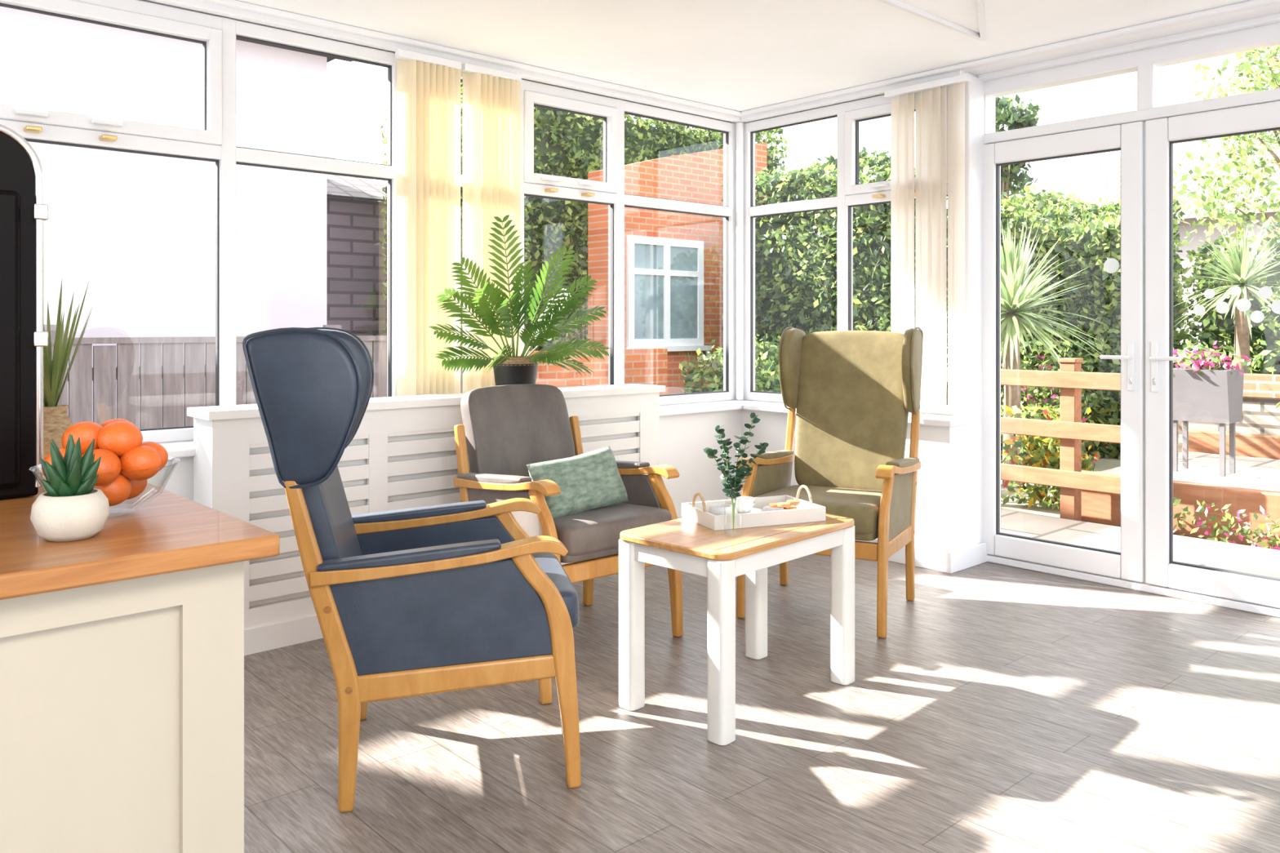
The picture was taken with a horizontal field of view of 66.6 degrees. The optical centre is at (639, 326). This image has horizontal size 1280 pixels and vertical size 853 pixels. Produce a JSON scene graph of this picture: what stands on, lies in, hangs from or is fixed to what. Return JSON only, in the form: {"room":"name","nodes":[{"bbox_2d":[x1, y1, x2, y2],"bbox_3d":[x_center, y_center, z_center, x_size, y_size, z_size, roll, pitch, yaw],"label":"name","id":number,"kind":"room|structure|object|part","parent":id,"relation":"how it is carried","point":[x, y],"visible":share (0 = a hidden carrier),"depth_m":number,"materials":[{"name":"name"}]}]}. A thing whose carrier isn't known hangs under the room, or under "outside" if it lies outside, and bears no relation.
{"room":"care facility","nodes":[
{"label":"care facility","id":0,"kind":"room"},
{"bbox_2d":[141,0,742,519],"bbox_3d":[-1.938,-0.050,3.623,7.200,2.480,0.330,0,0,-42],"label":"wall","id":1,"kind":"structure","parent":0,"point":[683,438],"depth_m":5.39,"materials":[{"name":"white paint"}]},
{"bbox_2d":[14,108,597,196],"bbox_3d":[-1.211,-0.722,4.286,2.625,0.071,0.057,0,0,-42],"label":"handle","id":2,"kind":"object","parent":1,"relation":"in","point":[33,129],"depth_m":3.58,"materials":[{"name":"plastic"}]},
{"bbox_2d":[0,2,728,431],"bbox_3d":[-1.774,-0.393,3.859,6.241,1.586,0.025,0,0,-42],"label":"gasket","id":3,"kind":"object","parent":1,"relation":"attached to","point":[204,43],"visible":0.53,"depth_m":4.42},
{"bbox_2d":[0,0,735,443],"bbox_3d":[-1.769,-0.395,3.854,6.370,1.691,0.087,0,0,-42],"label":"frame","id":4,"kind":"object","parent":1,"relation":"attached to","point":[218,142],"visible":0.69,"depth_m":4.01,"materials":[{"name":"plastic"}]},
{"bbox_2d":[395,48,461,396],"bbox_3d":[-0.960,-0.410,4.436,0.321,1.640,0.068,0,0,-42],"label":"vertical blind","id":5,"kind":"object","parent":1,"relation":"attached to","point":[428,86],"visible":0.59,"depth_m":4.42,"materials":[{"name":"fabric"}]},
{"bbox_3d":[-0.960,-1.212,4.436,0.321,0.035,0.040,0,0,-42],"label":"head rail","id":6,"kind":"part","parent":5,"relation":"part of","materials":[{"name":"plastic"}]},
{"bbox_2d":[148,0,744,122],"bbox_3d":[-1.976,-1.265,3.561,7.060,0.051,0.090,0,0,-42],"label":"trim","id":7,"kind":"structure","parent":1,"relation":"attached to","point":[239,10],"depth_m":4.44,"materials":[{"name":"plastic"}]},
{"bbox_2d":[159,400,771,458],"bbox_3d":[-1.651,0.465,3.755,6.400,0.030,0.260,0,0,-42],"label":"trim","id":8,"kind":"structure","parent":1,"relation":"attached to","point":[179,449],"depth_m":5.35,"materials":[{"name":"plastic"}]},
{"bbox_2d":[461,62,521,392],"bbox_3d":[-0.708,-0.410,4.664,0.320,1.640,0.068,0,0,-42],"label":"vertical blind","id":9,"kind":"object","parent":1,"relation":"attached to","point":[491,97],"visible":0.53,"depth_m":4.63,"materials":[{"name":"fabric"}]},
{"bbox_3d":[-0.708,-1.212,4.664,0.320,0.035,0.040,0,0,-42],"label":"head rail","id":10,"kind":"part","parent":9,"relation":"part of","materials":[{"name":"plastic"}]},
{"bbox_2d":[728,121,746,400],"bbox_3d":[0.610,-0.385,6.008,0.162,1.730,0.162,0,0,-42],"label":"trim","id":11,"kind":"structure","parent":1,"relation":"attached to","point":[739,126],"depth_m":5.91,"materials":[{"name":"plastic"}]},
{"bbox_2d":[492,363,538,385],"bbox_3d":[-0.567,0.234,4.434,0.211,0.130,0.211,0,0,-42],"label":"pot","id":12,"kind":"object","parent":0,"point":[504,374],"depth_m":4.35,"materials":[{"name":"black ceramic"}]},
{"bbox_2d":[236,0,1248,111],"bbox_3d":[0.280,-1.350,1.402,7.500,0.120,6.900,0,0,-42],"label":"ceiling","id":13,"kind":"structure","parent":0,"point":[740,55],"depth_m":4.29,"materials":[{"name":"paint"}]},
{"bbox_2d":[877,0,986,40],"bbox_3d":[0.685,-1.280,2.999,3.045,0.021,0.860,0,0,-42],"label":"trim","id":14,"kind":"structure","parent":13,"relation":"attached to","point":[981,36],"depth_m":4.03,"materials":[{"name":"plastic"}]},
{"bbox_2d":[244,554,1279,852],"bbox_3d":[0.296,1.220,1.295,7.380,0.060,6.720,0,0,-42],"label":"floor","id":15,"kind":"structure","parent":0,"point":[999,708],"depth_m":2.79,"materials":[{"name":"plastic"}]},
{"bbox_2d":[0,476,279,852],"bbox_3d":[-1.506,0.730,1.031,1.855,0.920,1.050,0,0,-42],"label":"kitchen island","id":16,"kind":"object","parent":15,"relation":"on","point":[122,646],"visible":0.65,"depth_m":1.19,"materials":[{"name":"paint"}]},
{"bbox_2d":[0,476,279,599],"bbox_3d":[-1.506,0.284,1.031,1.855,0.028,1.050,0,0,-42],"label":"island countertop","id":17,"kind":"structure","parent":16,"relation":"on","point":[172,532],"depth_m":1.22,"materials":[{"name":"brown wood"}]},
{"bbox_2d":[0,124,48,498],"bbox_3d":[-1.258,-0.024,1.454,0.592,0.584,0.315,0,0,-42],"label":"coffee machine","id":18,"kind":"object","parent":17,"relation":"on","point":[24,211],"visible":0.99,"depth_m":1.52,"materials":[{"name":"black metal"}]},
{"bbox_3d":[-1.153,0.020,1.349,0.506,0.461,0.017,0,0,-42],"label":"door panel","id":19,"kind":"part","parent":18,"relation":"part of","materials":[{"name":"black plastic"}]},
{"bbox_2d":[30,433,110,542],"bbox_3d":[-0.727,0.204,1.244,0.088,0.132,0.088,0,0,-42],"label":"potted succulent","id":20,"kind":"object","parent":17,"relation":"on","point":[70,508],"visible":1,"depth_m":1.22,"materials":[{"name":"white ceramic"}]},
{"bbox_2d":[30,488,110,542],"bbox_3d":[-0.727,0.241,1.244,0.088,0.057,0.088,0,0,-42],"label":"pot","id":21,"kind":"object","parent":20,"relation":"on","point":[58,514],"depth_m":1.21,"materials":[{"name":"white ceramic"}]},
{"bbox_2d":[44,280,98,458],"bbox_3d":[-1.142,0.087,1.895,0.154,0.366,0.220,0,0,7],"label":"potted plant","id":22,"kind":"object","parent":17,"relation":"on","point":[56,419],"depth_m":1.88,"materials":[{"name":"plant"}]},
{"bbox_2d":[44,404,72,458],"bbox_3d":[-1.143,0.212,1.893,0.084,0.115,0.084,0,0,-42],"label":"vase","id":23,"kind":"object","parent":22,"relation":"on","point":[56,419],"depth_m":1.87,"materials":[{"name":"wicker"}]},
{"bbox_2d":[28,418,180,512],"bbox_3d":[-0.767,0.202,1.404,0.191,0.133,0.191,0,0,-42],"label":"fruit bowl","id":24,"kind":"object","parent":17,"relation":"on","point":[126,463],"visible":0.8,"depth_m":1.37,"materials":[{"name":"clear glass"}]},
{"bbox_2d":[242,327,581,812],"bbox_3d":[-0.614,0.597,2.713,0.837,1.188,0.660,0,0,-13],"label":"wingback armchair","id":25,"kind":"object","parent":15,"relation":"on","point":[453,597],"visible":1,"depth_m":2.43,"materials":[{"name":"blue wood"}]},
{"bbox_3d":[-0.895,0.386,2.650,0.260,0.733,0.523,0,0,-13],"label":"backrest","id":26,"kind":"part","parent":25,"relation":"part of","materials":[{"name":"blue plastic"}]},
{"bbox_3d":[-0.508,0.779,2.445,0.727,0.822,0.034,0,0,-13],"label":"frame","id":27,"kind":"part","parent":25,"relation":"part of","materials":[{"name":"brown wood"}]},
{"bbox_3d":[-0.626,0.728,2.994,0.583,0.274,0.030,0,0,-13],"label":"panel","id":28,"kind":"part","parent":25,"relation":"part of","materials":[{"name":"blue plastic"}]},
{"bbox_3d":[-0.497,0.586,2.446,0.629,0.087,0.060,0,0,-13],"label":"arm","id":29,"kind":"part","parent":25,"relation":"part of","materials":[{"name":"brown wood"}]},
{"bbox_3d":[-0.504,0.728,2.454,0.583,0.274,0.030,0,0,-13],"label":"panel","id":30,"kind":"part","parent":25,"relation":"part of","materials":[{"name":"blue plastic"}]},
{"bbox_3d":[-0.623,0.586,3.004,0.629,0.087,0.060,0,0,-13],"label":"arm","id":31,"kind":"part","parent":25,"relation":"part of","materials":[{"name":"brown wood"}]},
{"bbox_3d":[-0.634,0.779,3.001,0.727,0.822,0.034,0,0,-13],"label":"frame","id":32,"kind":"part","parent":25,"relation":"part of","materials":[{"name":"brown wood"}]},
{"bbox_2d":[531,552,578,629],"bbox_3d":[-0.505,0.776,2.738,0.611,0.166,0.516,0,0,-13],"label":"seat cushion","id":33,"kind":"object","parent":25,"relation":"on","point":[549,563],"depth_m":2.66,"materials":[{"name":"blue leather"}]},
{"bbox_2d":[186,383,665,655],"bbox_3d":[-0.772,0.745,4.259,2.220,0.890,0.234,0,0,-42],"label":"radiator cover","id":34,"kind":"object","parent":15,"relation":"on","point":[402,454],"visible":0.4,"depth_m":3.85,"materials":[{"name":"paint"}]},
{"bbox_2d":[428,214,610,385],"bbox_3d":[-0.508,-0.097,4.308,0.777,0.791,0.502,0,0,-42],"label":"potted palm","id":35,"kind":"object","parent":34,"relation":"on","point":[510,369],"visible":0.99,"depth_m":4.33,"materials":[{"name":"plant"}]},
{"bbox_2d":[453,384,683,637],"bbox_3d":[-0.308,0.717,3.825,0.632,0.947,0.780,0,0,-41],"label":"armchair","id":36,"kind":"object","parent":15,"relation":"on","point":[504,429],"visible":0.61,"depth_m":3.83,"materials":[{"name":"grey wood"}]},
{"bbox_3d":[-0.502,0.728,3.625,0.030,0.274,0.583,0,0,-41],"label":"panel","id":37,"kind":"part","parent":36,"relation":"part of","materials":[{"name":"fabric"}]},
{"bbox_3d":[-0.499,0.789,3.611,0.034,0.802,0.691,0,0,-41],"label":"frame","id":38,"kind":"part","parent":36,"relation":"part of","materials":[{"name":"brown wood"}]},
{"bbox_3d":[-0.504,0.586,3.615,0.060,0.087,0.629,0,0,-41],"label":"arm","id":39,"kind":"part","parent":36,"relation":"part of","materials":[{"name":"brown wood"}]},
{"bbox_3d":[-0.498,0.508,4.042,0.486,0.528,0.202,0,0,-41],"label":"backrest","id":40,"kind":"part","parent":36,"relation":"part of","materials":[{"name":"grey fabric"}]},
{"bbox_2d":[526,446,628,519],"bbox_3d":[-0.231,0.598,3.707,0.153,0.240,0.442,0,0,43],"label":"throw cushion","id":41,"kind":"object","parent":36,"relation":"on","point":[591,480],"visible":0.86,"depth_m":3.65,"materials":[{"name":"green fabric"}]},
{"bbox_2d":[553,502,671,563],"bbox_3d":[-0.252,0.776,3.761,0.516,0.166,0.611,0,0,-41],"label":"seat cushion","id":42,"kind":"object","parent":36,"relation":"on","point":[593,535],"depth_m":3.50,"materials":[{"name":"fabric"}]},
{"bbox_3d":[-0.071,0.789,3.986,0.034,0.802,0.691,0,0,-41],"label":"frame","id":43,"kind":"part","parent":36,"relation":"part of","materials":[{"name":"brown wood"}]},
{"bbox_3d":[-0.085,0.728,3.990,0.030,0.274,0.583,0,0,-41],"label":"panel","id":44,"kind":"part","parent":36,"relation":"part of","materials":[{"name":"fabric"}]},
{"bbox_3d":[-0.074,0.586,3.992,0.060,0.087,0.629,0,0,-41],"label":"arm","id":45,"kind":"part","parent":36,"relation":"part of","materials":[{"name":"brown wood"}]},
{"bbox_2d":[618,513,854,746],"bbox_3d":[0.327,0.917,3.159,0.444,0.546,0.724,0,0,44],"label":"coffee table","id":46,"kind":"object","parent":15,"relation":"on","point":[684,544],"visible":0.81,"depth_m":3.02,"materials":[{"name":"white wood"}]},
{"bbox_2d":[702,412,768,532],"bbox_3d":[0.293,0.456,3.018,0.190,0.374,0.127,0,0,-42],"label":"vase","id":47,"kind":"object","parent":46,"relation":"on","point":[732,485],"visible":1,"depth_m":3.01,"materials":[{"name":"clear glass"}]},
{"bbox_2d":[681,484,826,530],"bbox_3d":[0.378,0.594,3.267,0.411,0.100,0.250,0,0,-22],"label":"serving tray","id":48,"kind":"object","parent":46,"relation":"on","point":[699,513],"visible":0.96,"depth_m":3.19,"materials":[{"name":"wood"}]},
{"bbox_2d":[709,503,732,515],"bbox_3d":[0.265,0.611,3.199,0.076,0.045,0.076,0,0,-42],"label":"sugar bowl","id":49,"kind":"object","parent":48,"relation":"on","point":[715,508],"visible":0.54,"depth_m":3.17,"materials":[{"name":"white ceramic"}]},
{"bbox_2d":[733,495,761,514],"bbox_3d":[0.348,0.605,3.287,0.124,0.053,0.124,0,0,-42],"label":"teacup","id":50,"kind":"object","parent":48,"relation":"in","point":[748,502],"visible":0.66,"depth_m":3.26,"materials":[{"name":"white ceramic"}]},
{"bbox_2d":[763,499,804,511],"bbox_3d":[0.487,0.609,3.290,0.144,0.046,0.144,0,0,-42],"label":"plate","id":51,"kind":"object","parent":48,"relation":"on","point":[782,505],"visible":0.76,"depth_m":3.28,"materials":[{"name":"white ceramic"}]},
{"bbox_2d":[736,326,923,638],"bbox_3d":[0.841,0.597,4.203,0.632,1.188,0.835,0,0,26],"label":"wingback armchair","id":52,"kind":"object","parent":15,"relation":"on","point":[852,393],"visible":0.76,"depth_m":4.36,"materials":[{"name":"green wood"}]},
{"bbox_3d":[0.560,0.586,4.279,0.060,0.087,0.629,0,0,26],"label":"arm","id":53,"kind":"part","parent":52,"relation":"part of","materials":[{"name":"brown wood"}]},
{"bbox_3d":[0.566,0.779,4.289,0.034,0.822,0.727,0,0,26],"label":"frame","id":54,"kind":"part","parent":52,"relation":"part of","materials":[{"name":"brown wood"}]},
{"bbox_3d":[0.571,0.728,4.280,0.030,0.274,0.583,0,0,26],"label":"panel","id":55,"kind":"part","parent":52,"relation":"part of","materials":[{"name":"green fabric"}]},
{"bbox_2d":[755,484,881,541],"bbox_3d":[0.792,0.776,4.102,0.516,0.166,0.611,0,0,26],"label":"seat cushion","id":56,"kind":"object","parent":52,"relation":"on","point":[862,504],"depth_m":3.91,"materials":[{"name":"green fabric"}]},
{"bbox_3d":[0.969,0.386,4.461,0.523,0.733,0.260,0,0,26],"label":"backrest","id":57,"kind":"part","parent":52,"relation":"part of","materials":[{"name":"green fabric"}]},
{"bbox_3d":[1.073,0.586,4.026,0.060,0.087,0.629,0,0,26],"label":"arm","id":58,"kind":"part","parent":52,"relation":"part of","materials":[{"name":"brown wood"}]},
{"bbox_3d":[1.077,0.779,4.037,0.034,0.822,0.727,0,0,26],"label":"frame","id":59,"kind":"part","parent":52,"relation":"part of","materials":[{"name":"brown wood"}]},
{"bbox_3d":[1.067,0.728,4.035,0.030,0.274,0.583,0,0,26],"label":"panel","id":60,"kind":"part","parent":52,"relation":"part of","materials":[{"name":"green fabric"}]},
{"bbox_2d":[742,71,978,552],"bbox_3d":[2.929,-0.050,3.600,0.530,2.480,6.609,0,0,-44],"label":"wall","id":61,"kind":"structure","parent":0,"point":[947,516],"depth_m":4.80,"materials":[{"name":"white paint"}]},
{"bbox_2d":[743,85,951,415],"bbox_3d":[1.130,-0.395,5.441,0.087,1.690,1.490,0,0,-42],"label":"frame","id":62,"kind":"object","parent":61,"relation":"attached to","point":[849,193],"visible":0.45,"depth_m":5.42,"materials":[{"name":"plastic"}]},
{"bbox_2d":[750,109,947,404],"bbox_3d":[1.135,-0.393,5.446,0.025,1.586,1.361,0,0,-42],"label":"gasket","id":63,"kind":"object","parent":61,"relation":"attached to","point":[857,122],"visible":0.53,"depth_m":5.71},
{"bbox_2d":[742,402,977,426],"bbox_3d":[1.131,0.465,5.212,0.260,0.030,1.321,0,0,-42],"label":"window sill","id":64,"kind":"structure","parent":61,"relation":"attached to","point":[945,420],"depth_m":4.80,"materials":[{"name":"plastic"}]},
{"bbox_2d":[869,179,915,198],"bbox_3d":[1.359,-0.722,5.107,0.056,0.070,0.341,0,0,-42],"label":"handle","id":65,"kind":"object","parent":61,"relation":"in","point":[884,184],"depth_m":5.18,"materials":[{"name":"plastic"}]},
{"bbox_2d":[856,538,988,573],"bbox_3d":[1.181,1.140,5.301,0.365,0.100,1.335,0,0,-42],"label":"baseboard","id":66,"kind":"structure","parent":61,"relation":"attached to","point":[958,560],"depth_m":4.79,"materials":[{"name":"plastic"}]},
{"bbox_2d":[884,73,970,412],"bbox_3d":[1.446,-0.405,4.924,0.058,1.650,0.470,0,0,-42],"label":"vertical blind","id":67,"kind":"object","parent":61,"relation":"attached to","point":[931,100],"visible":0.86,"depth_m":4.91,"materials":[{"name":"fabric"}]},
{"bbox_3d":[1.446,-1.213,4.924,0.040,0.035,0.470,0,0,-42],"label":"head rail","id":68,"kind":"part","parent":67,"relation":"part of","materials":[{"name":"plastic"}]},
{"bbox_2d":[740,0,1279,122],"bbox_3d":[1.726,-1.265,4.780,0.240,0.051,3.160,0,0,-42],"label":"trim","id":69,"kind":"structure","parent":61,"relation":"attached to","point":[1249,14],"depth_m":4.45,"materials":[{"name":"plastic"}]},
{"bbox_2d":[982,120,1145,582],"bbox_3d":[1.972,0.115,4.677,0.135,2.071,0.836,0,0,-42],"label":"door","id":70,"kind":"structure","parent":61,"relation":"in","point":[1130,137],"depth_m":4.43,"materials":[{"name":"plastic"}]},
{"bbox_2d":[995,147,1120,555],"bbox_3d":[2.004,0.115,4.681,0.024,1.861,0.610,0,0,-42],"label":"gasket","id":71,"kind":"object","parent":70,"relation":"attached to","point":[997,166],"visible":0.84,"depth_m":4.90,"materials":[{"name":"rubber"}]},
{"bbox_3d":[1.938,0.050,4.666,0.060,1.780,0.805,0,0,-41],"label":"handle","id":72,"kind":"part","parent":70,"relation":"part of","materials":[{"name":"white metal"}]},
{"bbox_2d":[951,22,1279,617],"bbox_3d":[2.257,-0.030,4.350,0.270,2.441,1.750,0,0,-42],"label":"door frame","id":73,"kind":"structure","parent":61,"relation":"attached to","point":[980,95],"depth_m":4.64,"materials":[{"name":"plastic"}]},
{"bbox_2d":[1145,100,1279,608],"bbox_3d":[2.542,0.115,4.048,0.135,2.070,0.841,0,0,-42],"label":"door","id":74,"kind":"structure","parent":61,"relation":"in","point":[1158,132],"depth_m":4.30,"materials":[{"name":"plastic"}]},
{"bbox_3d":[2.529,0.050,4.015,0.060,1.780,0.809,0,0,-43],"label":"handle","id":75,"kind":"part","parent":74,"relation":"part of","materials":[{"name":"white metal"}]},
{"bbox_2d":[1168,127,1279,581],"bbox_3d":[2.555,0.115,4.074,0.025,1.860,0.631,0,0,-42],"label":"gasket","id":76,"kind":"object","parent":74,"relation":"attached to","point":[1171,143],"visible":1,"depth_m":4.30,"materials":[{"name":"rubber"}]},
{"bbox_3d":[2.563,0.115,4.081,0.004,1.890,0.650,0,0,-42],"label":"glass pane","id":77,"kind":"object","parent":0,"visible":0},
{"bbox_2d":[1193,285,1279,323],"bbox_3d":[2.528,-0.093,4.113,0.001,0.158,0.354,0,0,-42],"label":"dots","id":78,"kind":"object","parent":77,"relation":"attached to","point":[1243,304],"visible":1,"depth_m":4.10,"materials":[{"name":"white"}]},
{"bbox_3d":[2.012,0.115,4.688,0.004,1.890,0.629,0,0,-42],"label":"glass pane","id":79,"kind":"object","parent":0,"visible":0},
{"bbox_2d":[1103,257,1119,273],"bbox_3d":[2.177,-0.280,4.500,0.001,0.070,0.070,0,0,-42],"label":"dots","id":80,"kind":"object","parent":79,"relation":"attached to","point":[1111,265],"visible":1,"depth_m":4.50,"materials":[{"name":"white"}]},
{"label":"outside","id":81,"kind":"structure","parent":0,"visible":0},
{"bbox_2d":[1000,445,1120,518],"bbox_3d":[0.892,1.360,18.363,54.001,0.101,53.999,0,0,-42],"label":"ground","id":82,"kind":"structure","parent":81,"point":[1102,464],"depth_m":7.30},
{"bbox_2d":[0,5,352,427],"bbox_3d":[-11.367,-1.550,5.012,17.900,5.720,7.300,0,0,-42],"label":"sky","id":83,"kind":"structure","parent":82,"relation":"on","point":[140,228],"depth_m":7.48,"materials":[{"name":"white"}]},
{"bbox_2d":[44,324,524,429],"bbox_3d":[-3.174,0.650,6.363,5.851,1.321,0.110,0,0,-42],"label":"fence","id":84,"kind":"object","parent":82,"relation":"on","point":[139,372],"visible":0.1,"depth_m":6.30,"materials":[{"name":"grey wood"}]},
{"bbox_2d":[326,153,386,335],"bbox_3d":[-4.345,-0.700,12.936,1.250,4.020,3.000,0,0,-42],"label":"house","id":85,"kind":"structure","parent":82,"relation":"on","point":[355,275],"depth_m":11.98,"materials":[{"name":"brick"}]},
{"bbox_2d":[373,94,537,351],"bbox_3d":[-2.202,-0.810,11.705,1.384,4.302,1.775,0,0,44],"label":"hedge","id":86,"kind":"object","parent":82,"relation":"on","point":[527,226],"visible":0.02,"depth_m":11.50,"materials":[{"name":"green plant"}]},
{"bbox_2d":[525,348,667,405],"bbox_3d":[-0.633,0.775,9.701,2.301,1.070,0.219,0,0,-42],"label":"brick wall","id":87,"kind":"structure","parent":82,"relation":"on","point":[642,366],"depth_m":9.82,"materials":[{"name":"brick"}]},
{"bbox_2d":[460,81,788,351],"bbox_3d":[-0.236,-1.284,16.032,7.303,5.285,1.704,0,0,-42],"label":"hedge","id":88,"kind":"object","parent":82,"relation":"on","point":[566,144],"visible":0.12,"depth_m":14.68,"materials":[{"name":"green plant"}]},
{"bbox_2d":[587,142,766,404],"bbox_3d":[0.541,-0.575,12.239,2.750,3.770,0.400,0,0,-42],"label":"wall","id":89,"kind":"structure","parent":82,"relation":"on","point":[695,177],"depth_m":11.85,"materials":[{"name":"orange brick"}]},
{"bbox_2d":[634,243,697,338],"bbox_3d":[0.314,-0.410,11.746,1.150,1.200,0.014,0,0,-42],"label":"window pane","id":90,"kind":"structure","parent":89,"relation":"in","point":[648,289],"depth_m":11.70,"materials":[{"name":"clear glass"}]},
{"bbox_2d":[624,235,711,351],"bbox_3d":[0.332,-0.380,11.725,1.409,1.361,0.121,0,0,-42],"label":"window","id":91,"kind":"structure","parent":89,"relation":"in","point":[672,344],"depth_m":11.70,"materials":[{"name":"white plastic"}]},
{"bbox_2d":[679,333,781,402],"bbox_3d":[1.137,0.653,8.533,1.256,1.347,1.754,0,0,-42],"label":"hedge","id":92,"kind":"object","parent":82,"relation":"on","point":[764,382],"visible":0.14,"depth_m":8.62,"materials":[{"name":"green plant"}]},
{"bbox_2d":[767,183,837,200],"bbox_3d":[2.709,-0.644,16.117,1.996,3.917,1.591,0,0,-42],"label":"tree","id":93,"kind":"object","parent":82,"relation":"on","point":[828,184],"visible":0.02,"depth_m":16.10,"materials":[{"name":"green plant"}]},
{"bbox_2d":[718,146,947,403],"bbox_3d":[2.165,-0.364,10.933,1.634,3.402,2.659,0,0,-42],"label":"hedge","id":94,"kind":"object","parent":82,"relation":"on","point":[796,254],"visible":0.3,"depth_m":10.44,"materials":[{"name":"green plant"}]},
{"bbox_2d":[995,93,1045,240],"bbox_3d":[5.795,-1.264,15.750,1.446,5.155,1.368,0,0,-42],"label":"conifer tree","id":95,"kind":"object","parent":82,"relation":"on","point":[1007,117],"visible":0.27,"depth_m":15.43,"materials":[{"name":"green plant"}]},
{"bbox_2d":[934,357,1120,520],"bbox_3d":[2.428,0.760,6.856,0.150,1.100,2.310,0,0,-42],"label":"railing","id":96,"kind":"object","parent":82,"relation":"on","point":[1071,380],"visible":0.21,"depth_m":6.38,"materials":[{"name":"brown wood"}]},
{"bbox_2d":[946,219,1115,488],"bbox_3d":[3.024,0.204,7.948,1.684,2.218,1.714,0,0,-42],"label":"tree","id":97,"kind":"object","parent":82,"relation":"on","point":[1018,289],"visible":0.63,"depth_m":7.84,"materials":[{"name":"green plant"}]},
{"bbox_2d":[1000,403,1098,509],"bbox_3d":[2.960,0.939,7.076,0.505,0.744,0.597,0,0,-42],"label":"shrubs","id":98,"kind":"object","parent":82,"relation":"on","point":[1043,455],"visible":0.51,"depth_m":7.04,"materials":[{"name":"green plant"}]},
{"bbox_2d":[1000,337,1109,463],"bbox_3d":[3.703,0.689,9.163,1.164,1.172,0.990,0,0,-42],"label":"flower bed","id":99,"kind":"object","parent":82,"relation":"on","point":[1035,396],"visible":0.29,"depth_m":9.02,"materials":[{"name":"green plant"}]},
{"bbox_2d":[946,182,1191,460],"bbox_3d":[3.738,-0.145,11.434,1.421,2.973,4.928,0,0,-42],"label":"hedge","id":100,"kind":"object","parent":82,"relation":"on","point":[1094,241],"visible":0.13,"depth_m":9.96,"materials":[{"name":"green plant"}]},
{"bbox_2d":[1000,509,1279,578],"bbox_3d":[4.718,1.280,3.133,1.400,0.060,10.299,0,0,-42],"label":"paving","id":101,"kind":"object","parent":82,"relation":"on","point":[1259,561],"visible":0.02,"depth_m":5.64,"materials":[{"name":"beige stone"}]},
{"bbox_2d":[1005,138,1279,352],"bbox_3d":[11.748,-1.050,17.411,7.200,4.720,8.400,0,0,-42],"label":"sky","id":102,"kind":"structure","parent":82,"relation":"on","point":[1091,180],"depth_m":17.45,"materials":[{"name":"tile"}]},
{"bbox_2d":[1081,470,1279,548],"bbox_3d":[5.959,1.145,3.314,0.120,0.329,8.901,0,0,-42],"label":"sleeper","id":103,"kind":"object","parent":82,"relation":"on","point":[1100,508],"visible":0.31,"depth_m":5.96,"materials":[{"name":"brown wood"}]},
{"bbox_2d":[1100,451,1279,491],"bbox_3d":[6.729,1.165,4.013,1.920,0.290,8.900,0,0,-42],"label":"patio","id":104,"kind":"structure","parent":82,"relation":"on","point":[1252,473],"depth_m":6.85,"materials":[{"name":"beige stone"}]},
{"bbox_2d":[1173,339,1253,476],"bbox_3d":[3.940,0.556,6.786,0.457,0.926,0.612,0,0,-42],"label":"flower planter","id":105,"kind":"object","parent":104,"relation":"on","point":[1203,391],"visible":1,"depth_m":6.71,"materials":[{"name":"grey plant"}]},
{"bbox_2d":[1173,44,1279,256],"bbox_3d":[7.541,-1.886,11.053,2.735,6.398,2.650,0,0,-42],"label":"birch tree","id":106,"kind":"object","parent":82,"relation":"on","point":[1273,79],"visible":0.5,"depth_m":11.12,"materials":[{"name":"green plant"}]},
{"bbox_2d":[1173,217,1279,374],"bbox_3d":[7.702,0.026,7.245,1.249,2.629,6.805,0,0,-42],"label":"hedge","id":107,"kind":"object","parent":82,"relation":"on","point":[1264,340],"visible":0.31,"depth_m":9.12,"materials":[{"name":"green plant"}]},
{"bbox_2d":[1173,225,1279,373],"bbox_3d":[5.208,0.209,8.452,1.172,2.205,1.172,0,0,-8],"label":"tree","id":108,"kind":"object","parent":82,"relation":"on","point":[1241,268],"visible":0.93,"depth_m":8.41,"materials":[{"name":"green plant"}]},
{"bbox_2d":[1173,497,1279,550],"bbox_3d":[4.231,1.168,4.920,0.171,0.272,3.300,0,0,-42],"label":"flower bed","id":109,"kind":"object","parent":82,"relation":"on","point":[1275,540],"visible":0.61,"depth_m":5.74,"materials":[{"name":"green plant"}]},
{"bbox_2d":[1177,396,1279,453],"bbox_3d":[7.510,0.935,5.058,0.280,0.749,9.400,0,0,-42],"label":"stone wall","id":110,"kind":"structure","parent":82,"relation":"on","point":[1260,415],"depth_m":7.75,"materials":[{"name":"beige stone"}]},
{"bbox_2d":[1243,373,1279,398],"bbox_3d":[7.509,0.474,5.058,0.360,0.169,9.401,0,0,-42],"label":"coping","id":111,"kind":"object","parent":110,"relation":"on","point":[1260,385],"visible":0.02,"depth_m":7.68},
{"bbox_2d":[1188,429,1279,459],"bbox_3d":[7.495,1.080,4.708,0.110,0.460,8.900,0,0,-42],"label":"sleeper","id":112,"kind":"object","parent":82,"relation":"on","point":[1248,445],"visible":0.24,"depth_m":7.68,"materials":[{"name":"brown wood"}]}
]}

